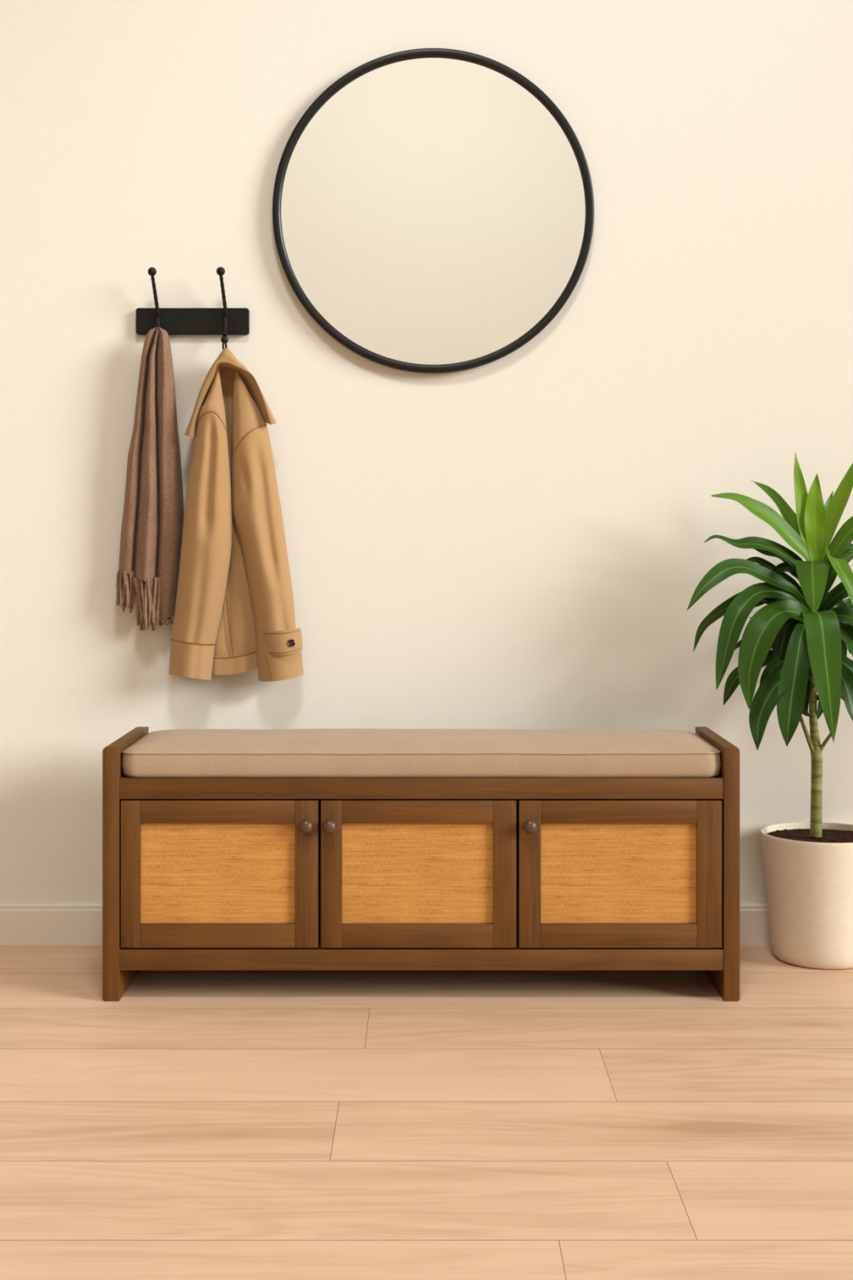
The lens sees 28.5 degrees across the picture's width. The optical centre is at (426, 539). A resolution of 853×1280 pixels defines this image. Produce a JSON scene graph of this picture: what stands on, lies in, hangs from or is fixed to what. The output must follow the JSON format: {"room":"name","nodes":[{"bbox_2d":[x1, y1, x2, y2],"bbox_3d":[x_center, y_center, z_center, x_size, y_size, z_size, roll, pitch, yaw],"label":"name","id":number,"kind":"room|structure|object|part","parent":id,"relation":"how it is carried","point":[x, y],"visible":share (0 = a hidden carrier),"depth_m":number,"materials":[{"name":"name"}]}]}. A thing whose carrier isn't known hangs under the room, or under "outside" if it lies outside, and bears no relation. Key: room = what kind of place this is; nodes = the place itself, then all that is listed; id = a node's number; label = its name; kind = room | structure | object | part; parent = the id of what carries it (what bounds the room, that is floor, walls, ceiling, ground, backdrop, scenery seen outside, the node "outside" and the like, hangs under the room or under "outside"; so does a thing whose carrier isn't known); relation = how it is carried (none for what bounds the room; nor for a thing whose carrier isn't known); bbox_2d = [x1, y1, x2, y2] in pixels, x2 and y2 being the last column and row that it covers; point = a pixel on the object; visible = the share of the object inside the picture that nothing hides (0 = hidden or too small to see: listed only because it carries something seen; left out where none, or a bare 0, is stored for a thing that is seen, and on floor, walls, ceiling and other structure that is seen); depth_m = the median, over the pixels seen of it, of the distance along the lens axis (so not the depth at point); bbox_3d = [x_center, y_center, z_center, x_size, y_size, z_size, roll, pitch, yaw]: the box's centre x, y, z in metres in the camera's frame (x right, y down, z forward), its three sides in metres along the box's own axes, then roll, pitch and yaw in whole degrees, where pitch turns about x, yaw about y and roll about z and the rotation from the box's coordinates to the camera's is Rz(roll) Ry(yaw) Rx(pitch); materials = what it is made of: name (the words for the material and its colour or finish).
{"room":"home entryway","nodes":[
{"label":"home entryway","id":0,"kind":"room"},
{"bbox_2d":[0,0,852,902],"bbox_3d":[-0.300,-1.307,3.675,7.640,4.450,0.120,0,0,0],"label":"wall","id":1,"kind":"structure","parent":0,"point":[515,540],"depth_m":3.62,"materials":[{"name":"paint"}]},
{"bbox_2d":[135,266,249,343],"bbox_3d":[-0.502,-0.496,3.581,0.242,0.162,0.068,0,0,0],"label":"coat rack","id":2,"kind":"object","parent":1,"relation":"attached to","point":[224,321],"visible":1,"depth_m":3.60,"materials":[{"name":"black metal"}]},
{"bbox_2d":[115,327,183,631],"bbox_3d":[-0.589,-0.130,3.578,0.140,0.646,0.075,0,0,0],"label":"scarf","id":3,"kind":"object","parent":2,"relation":"hanging from","point":[152,529],"visible":0.99,"depth_m":3.56,"materials":[{"name":"brown fabric"}]},
{"bbox_3d":[-0.502,-0.468,3.607,0.242,0.056,0.016,0,0,0],"label":"plate","id":4,"kind":"part","parent":2,"relation":"part of","materials":[{"name":"black metal"}]},
{"bbox_2d":[168,341,303,681],"bbox_3d":[-0.403,-0.060,3.556,0.285,0.722,0.082,0,0,-2],"label":"coat","id":5,"kind":"object","parent":2,"relation":"hanging from","point":[234,601],"visible":1,"depth_m":3.54,"materials":[{"name":"fabric"}]},
{"bbox_3d":[-0.455,-0.296,3.542,0.067,0.153,0.038,0,0,0],"label":"shoulder panel","id":6,"kind":"part","parent":5,"relation":"part of","materials":[{"name":"fabric"}]},
{"bbox_3d":[-0.376,-0.263,3.553,0.076,0.190,0.042,0,0,0],"label":"shoulder panel","id":7,"kind":"part","parent":5,"relation":"part of","materials":[{"name":"fabric"}]},
{"bbox_2d":[0,902,771,945],"bbox_3d":[-0.300,0.825,3.607,7.400,0.086,0.015,0,0,0],"label":"baseboard","id":8,"kind":"structure","parent":1,"relation":"attached to","point":[20,923],"depth_m":3.60,"materials":[{"name":"paint"}]},
{"bbox_2d":[272,48,594,373],"bbox_3d":[0.014,-0.704,3.603,0.688,0.694,0.023,0,0,0],"label":"wall mirror","id":9,"kind":"object","parent":1,"relation":"attached to","point":[433,208],"visible":1,"depth_m":3.60,"materials":[{"name":"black mirror"}]},
{"bbox_2d":[0,945,852,1279],"bbox_3d":[-0.300,0.893,1.265,7.400,0.050,4.700,0,0,0],"label":"floor","id":10,"kind":"structure","parent":0,"point":[190,1125],"depth_m":2.49,"materials":[{"name":"brown wood"}]},
{"bbox_2d":[102,726,740,1001],"bbox_3d":[-0.010,0.628,3.315,1.199,0.479,0.363,0,0,0],"label":"storage bench","id":11,"kind":"object","parent":10,"relation":"on","point":[198,873],"visible":0.98,"depth_m":3.16,"materials":[{"name":"brown wood"}]},
{"bbox_3d":[-0.594,0.628,3.329,0.031,0.479,0.337,0,0,0],"label":"panel","id":12,"kind":"part","parent":11,"relation":"part of","materials":[{"name":"brown wood"}]},
{"bbox_3d":[-0.393,0.628,3.172,0.297,0.196,0.004,0,0,0],"label":"cane panel","id":13,"kind":"part","parent":11,"relation":"part of","materials":[{"name":"orange wood"}]},
{"bbox_3d":[-0.390,0.629,3.171,0.371,0.277,0.020,0,0,0],"label":"door","id":14,"kind":"part","parent":11,"relation":"part of","materials":[{"name":"brown wood"}]},
{"bbox_3d":[-0.226,0.537,3.148,0.027,0.027,0.028,0,0,0],"label":"door knob","id":15,"kind":"part","parent":11,"relation":"part of","materials":[{"name":"brown metal"}]},
{"bbox_3d":[-0.182,0.537,3.148,0.027,0.027,0.028,0,0,0],"label":"door knob","id":16,"kind":"part","parent":11,"relation":"part of","materials":[{"name":"brown metal"}]},
{"bbox_3d":[-0.017,0.628,3.172,0.291,0.196,0.004,0,0,0],"label":"cane panel","id":17,"kind":"part","parent":11,"relation":"part of","materials":[{"name":"orange wood"}]},
{"bbox_3d":[-0.015,0.629,3.171,0.368,0.277,0.020,0,0,0],"label":"door","id":18,"kind":"part","parent":11,"relation":"part of","materials":[{"name":"brown wood"}]},
{"bbox_2d":[121,728,720,777],"bbox_3d":[-0.010,0.418,3.331,1.137,0.067,0.337,0,0,0],"label":"seat cushion","id":19,"kind":"object","parent":11,"relation":"on","point":[366,753],"visible":1,"depth_m":3.17,"materials":[{"name":"beige fabric"}]},
{"bbox_3d":[-0.009,0.469,3.172,1.138,0.039,0.022,0,0,0],"label":"rail","id":20,"kind":"part","parent":11,"relation":"part of","materials":[{"name":"brown wood"}]},
{"bbox_3d":[-0.009,0.791,3.172,1.138,0.039,0.022,0,0,0],"label":"rail","id":21,"kind":"part","parent":11,"relation":"part of","materials":[{"name":"brown wood"}]},
{"bbox_3d":[0.194,0.537,3.148,0.027,0.027,0.028,0,0,0],"label":"door knob","id":22,"kind":"part","parent":11,"relation":"part of","materials":[{"name":"brown metal"}]},
{"bbox_3d":[0.362,0.628,3.172,0.300,0.196,0.004,0,0,0],"label":"cane panel","id":23,"kind":"part","parent":11,"relation":"part of","materials":[{"name":"orange wood"}]},
{"bbox_3d":[0.365,0.629,3.171,0.382,0.277,0.020,0,0,0],"label":"door","id":24,"kind":"part","parent":11,"relation":"part of","materials":[{"name":"brown wood"}]},
{"bbox_3d":[0.575,0.628,3.329,0.030,0.479,0.337,0,0,0],"label":"panel","id":25,"kind":"part","parent":11,"relation":"part of","materials":[{"name":"brown wood"}]},
{"bbox_2d":[686,451,852,969],"bbox_3d":[0.762,0.341,3.475,0.404,1.054,0.306,0,0,18],"label":"dracaena","id":26,"kind":"object","parent":10,"relation":"on","point":[807,628],"visible":1,"depth_m":3.41,"materials":[{"name":"green plant"}]},
{"bbox_3d":[0.806,0.330,3.483,0.029,0.569,0.024,0,0,0],"label":"stem","id":27,"kind":"part","parent":26,"relation":"part of","materials":[{"name":"plant"}]},
{"bbox_2d":[760,822,852,969],"bbox_3d":[0.822,0.737,3.483,0.254,0.262,0.254,0,0,0],"label":"pot","id":28,"kind":"object","parent":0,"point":[808,867],"depth_m":3.39,"materials":[{"name":"beige ceramic"}]}
]}

